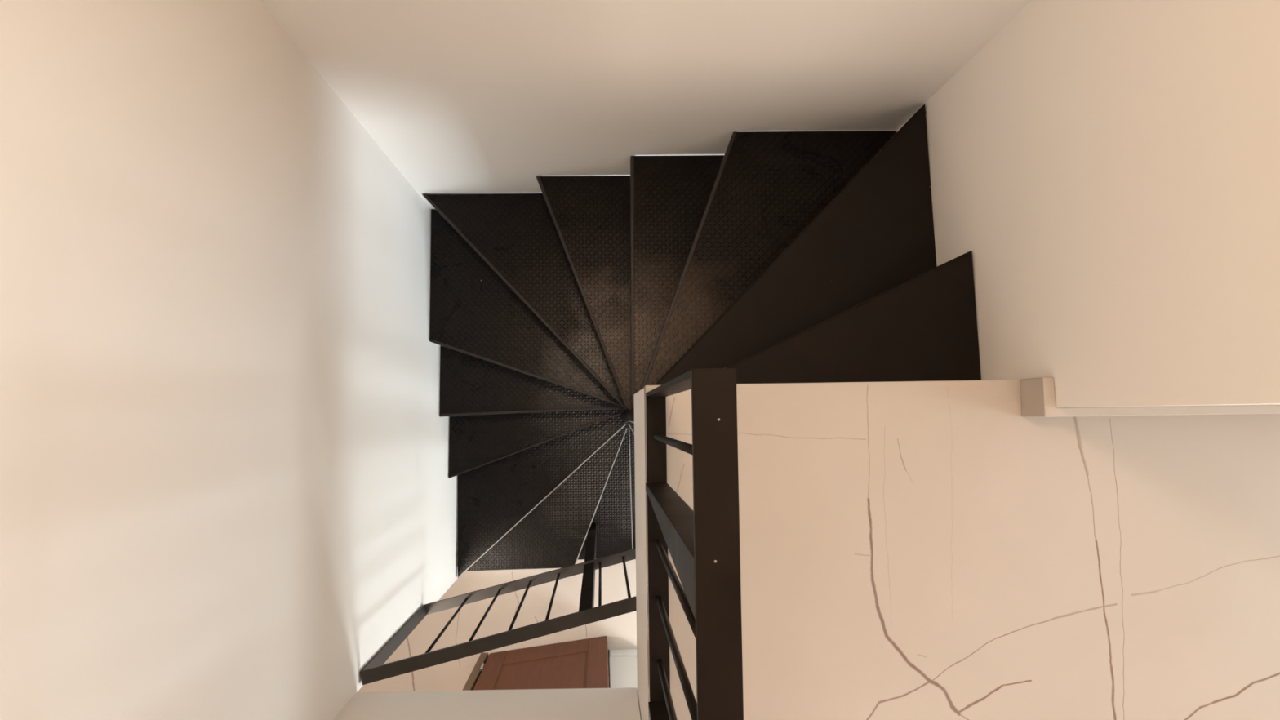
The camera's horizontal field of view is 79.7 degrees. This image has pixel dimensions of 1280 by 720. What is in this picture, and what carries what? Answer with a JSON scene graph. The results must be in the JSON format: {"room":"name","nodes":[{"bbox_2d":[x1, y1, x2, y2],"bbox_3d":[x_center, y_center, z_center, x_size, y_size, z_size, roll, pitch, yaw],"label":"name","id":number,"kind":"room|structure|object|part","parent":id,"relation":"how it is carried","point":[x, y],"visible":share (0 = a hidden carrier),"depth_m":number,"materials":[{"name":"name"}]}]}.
{"room":"stairwell","nodes":[
{"label":"stairwell","id":0,"kind":"room"},
{"bbox_2d":[0,0,457,719],"bbox_3d":[-0.814,0.022,1.670,0.146,5.700,1.681,-1,86,-3],"label":"wall","id":1,"kind":"structure","parent":0,"point":[226,486],"depth_m":1.25,"materials":[{"name":"paint"}]},
{"bbox_2d":[333,687,640,719],"bbox_3d":[-0.370,0.844,0.427,0.890,3.300,0.149,-1,86,-3],"label":"wall","id":2,"kind":"structure","parent":0,"point":[620,703],"depth_m":1.97,"materials":[{"name":"paint"}]},
{"bbox_2d":[357,421,636,692],"bbox_3d":[0.330,1.445,4.535,7.100,0.100,4.170,-1,86,-3],"label":"floor","id":3,"kind":"structure","parent":0,"point":[620,631],"depth_m":4.43,"materials":[{"name":"beige tile"}]},
{"bbox_2d":[422,103,981,577],"bbox_3d":[-0.042,0.187,3.152,1.553,2.801,1.565,-1,86,-3],"label":"staircase","id":4,"kind":"structure","parent":3,"relation":"on","point":[779,256],"depth_m":2.41,"materials":[{"name":"metal"}]},
{"bbox_2d":[359,523,636,684],"bbox_3d":[-0.027,0.736,3.020,1.599,1.784,0.037,-14,87,-4],"label":"guard railing","id":5,"kind":"object","parent":4,"relation":"on","point":[375,670],"visible":0.62,"depth_m":2.24,"materials":[{"name":"grey metal"}]},
{"bbox_3d":[-0.771,0.889,2.446,0.008,0.740,0.037,-14,87,-4],"label":"post","id":6,"kind":"part","parent":5,"relation":"part of","materials":[{"name":"grey metal"}]},
{"bbox_3d":[0.019,0.670,2.136,1.589,0.010,0.037,-14,87,-4],"label":"rail","id":7,"kind":"part","parent":5,"relation":"part of","materials":[{"name":"grey metal"}]},
{"bbox_3d":[-0.018,0.724,2.863,1.589,0.010,0.037,-14,87,-4],"label":"rail","id":8,"kind":"part","parent":5,"relation":"part of","materials":[{"name":"grey metal"}]},
{"bbox_3d":[-0.195,0.778,3.013,0.039,1.774,0.020,-14,87,-4],"label":"post","id":9,"kind":"part","parent":5,"relation":"part of","materials":[{"name":"metal"}]},
{"bbox_3d":[-0.050,0.240,3.349,0.052,2.400,0.052,0,86,-3],"label":"newel post","id":10,"kind":"part","parent":4,"relation":"part of","materials":[{"name":"metal"}]},
{"bbox_2d":[608,653,637,692],"bbox_3d":[-0.381,2.522,3.164,0.920,2.400,1.840,-1,86,-3],"label":"wall","id":11,"kind":"structure","parent":0,"point":[622,669],"depth_m":4.09,"materials":[{"name":"paint"}]},
{"bbox_2d":[462,653,488,690],"bbox_3d":[-0.840,1.683,3.374,0.040,2.060,0.155,-1,86,-3],"label":"door frame","id":12,"kind":"structure","parent":11,"relation":"attached to","point":[475,673],"depth_m":4.05,"materials":[{"name":"brown wood"}]},
{"bbox_2d":[472,635,608,690],"bbox_3d":[-0.482,1.558,3.412,0.688,2.022,0.092,-7,86,-3],"label":"door","id":13,"kind":"structure","parent":12,"relation":"attached to","point":[583,663],"depth_m":4.01,"materials":[{"name":"brown wood"}]},
{"bbox_3d":[-0.497,1.601,3.849,0.441,0.580,0.004,-7,86,-3],"label":"raised panel","id":14,"kind":"part","parent":13,"relation":"part of","materials":[{"name":"brown wood"}]},
{"bbox_2d":[608,648,636,656],"bbox_3d":[-0.084,1.680,4.401,0.184,0.090,0.012,-1,86,-3],"label":"baseboard","id":15,"kind":"structure","parent":11,"relation":"attached to","point":[622,652],"depth_m":4.38,"materials":[{"name":"white paint"}]},
{"bbox_2d":[633,387,648,719],"bbox_3d":[0.424,1.697,1.783,7.000,0.555,3.264,-1,86,-3],"label":"wall","id":16,"kind":"structure","parent":0,"point":[638,397],"depth_m":1.83,"materials":[{"name":"paint"}]},
{"bbox_2d":[259,0,1031,208],"bbox_3d":[0.015,-0.765,1.770,1.536,5.700,0.141,-1,86,-3],"label":"wall","id":17,"kind":"structure","parent":0,"point":[461,96],"depth_m":1.82,"materials":[{"name":"paint"}]},
{"bbox_2d":[644,379,1279,719],"bbox_3d":[1.886,1.562,1.566,4.100,0.045,3.066,-1,86,-3],"label":"floor","id":18,"kind":"structure","parent":0,"point":[937,549],"depth_m":1.57,"materials":[{"name":"beige stone"}]},
{"bbox_2d":[645,368,743,719],"bbox_3d":[0.057,0.425,1.129,0.046,0.806,0.776,-1,86,-3],"label":"guard railing","id":19,"kind":"object","parent":18,"relation":"on","point":[702,542],"visible":1,"depth_m":0.75,"materials":[{"name":"metal"}]},
{"bbox_3d":[0.037,0.454,1.526,0.040,0.010,0.776,0,86,-3],"label":"rail","id":20,"kind":"part","parent":19,"relation":"part of","materials":[{"name":"metal"}]},
{"bbox_3d":[0.059,0.674,1.111,0.046,0.785,0.066,0,86,-3],"label":"post","id":21,"kind":"part","parent":19,"relation":"part of","materials":[{"name":"metal"}]},
{"bbox_3d":[0.052,0.042,1.158,0.042,0.785,0.008,0,86,-3],"label":"post","id":22,"kind":"part","parent":19,"relation":"part of","materials":[{"name":"metal"}]},
{"bbox_3d":[0.054,0.250,1.142,0.046,0.785,0.066,0,86,-3],"label":"post","id":23,"kind":"part","parent":19,"relation":"part of","materials":[{"name":"metal"}]},
{"bbox_3d":[0.078,0.396,0.734,0.044,0.010,0.776,0,86,-3],"label":"rail","id":24,"kind":"part","parent":19,"relation":"part of","materials":[{"name":"metal"}]},
{"bbox_2d":[896,0,1279,407],"bbox_3d":[2.393,-0.384,1.863,3.222,5.700,0.964,-1,86,-3],"label":"wall","id":25,"kind":"structure","parent":0,"point":[1108,171],"depth_m":1.30,"materials":[{"name":"paint"}]},
{"bbox_2d":[1020,377,1279,417],"bbox_3d":[2.351,0.062,1.634,3.117,0.085,0.078,-1,86,-3],"label":"baseboard","id":26,"kind":"structure","parent":25,"relation":"attached to","point":[1037,394],"depth_m":1.52,"materials":[{"name":"beige paint"}]}
]}

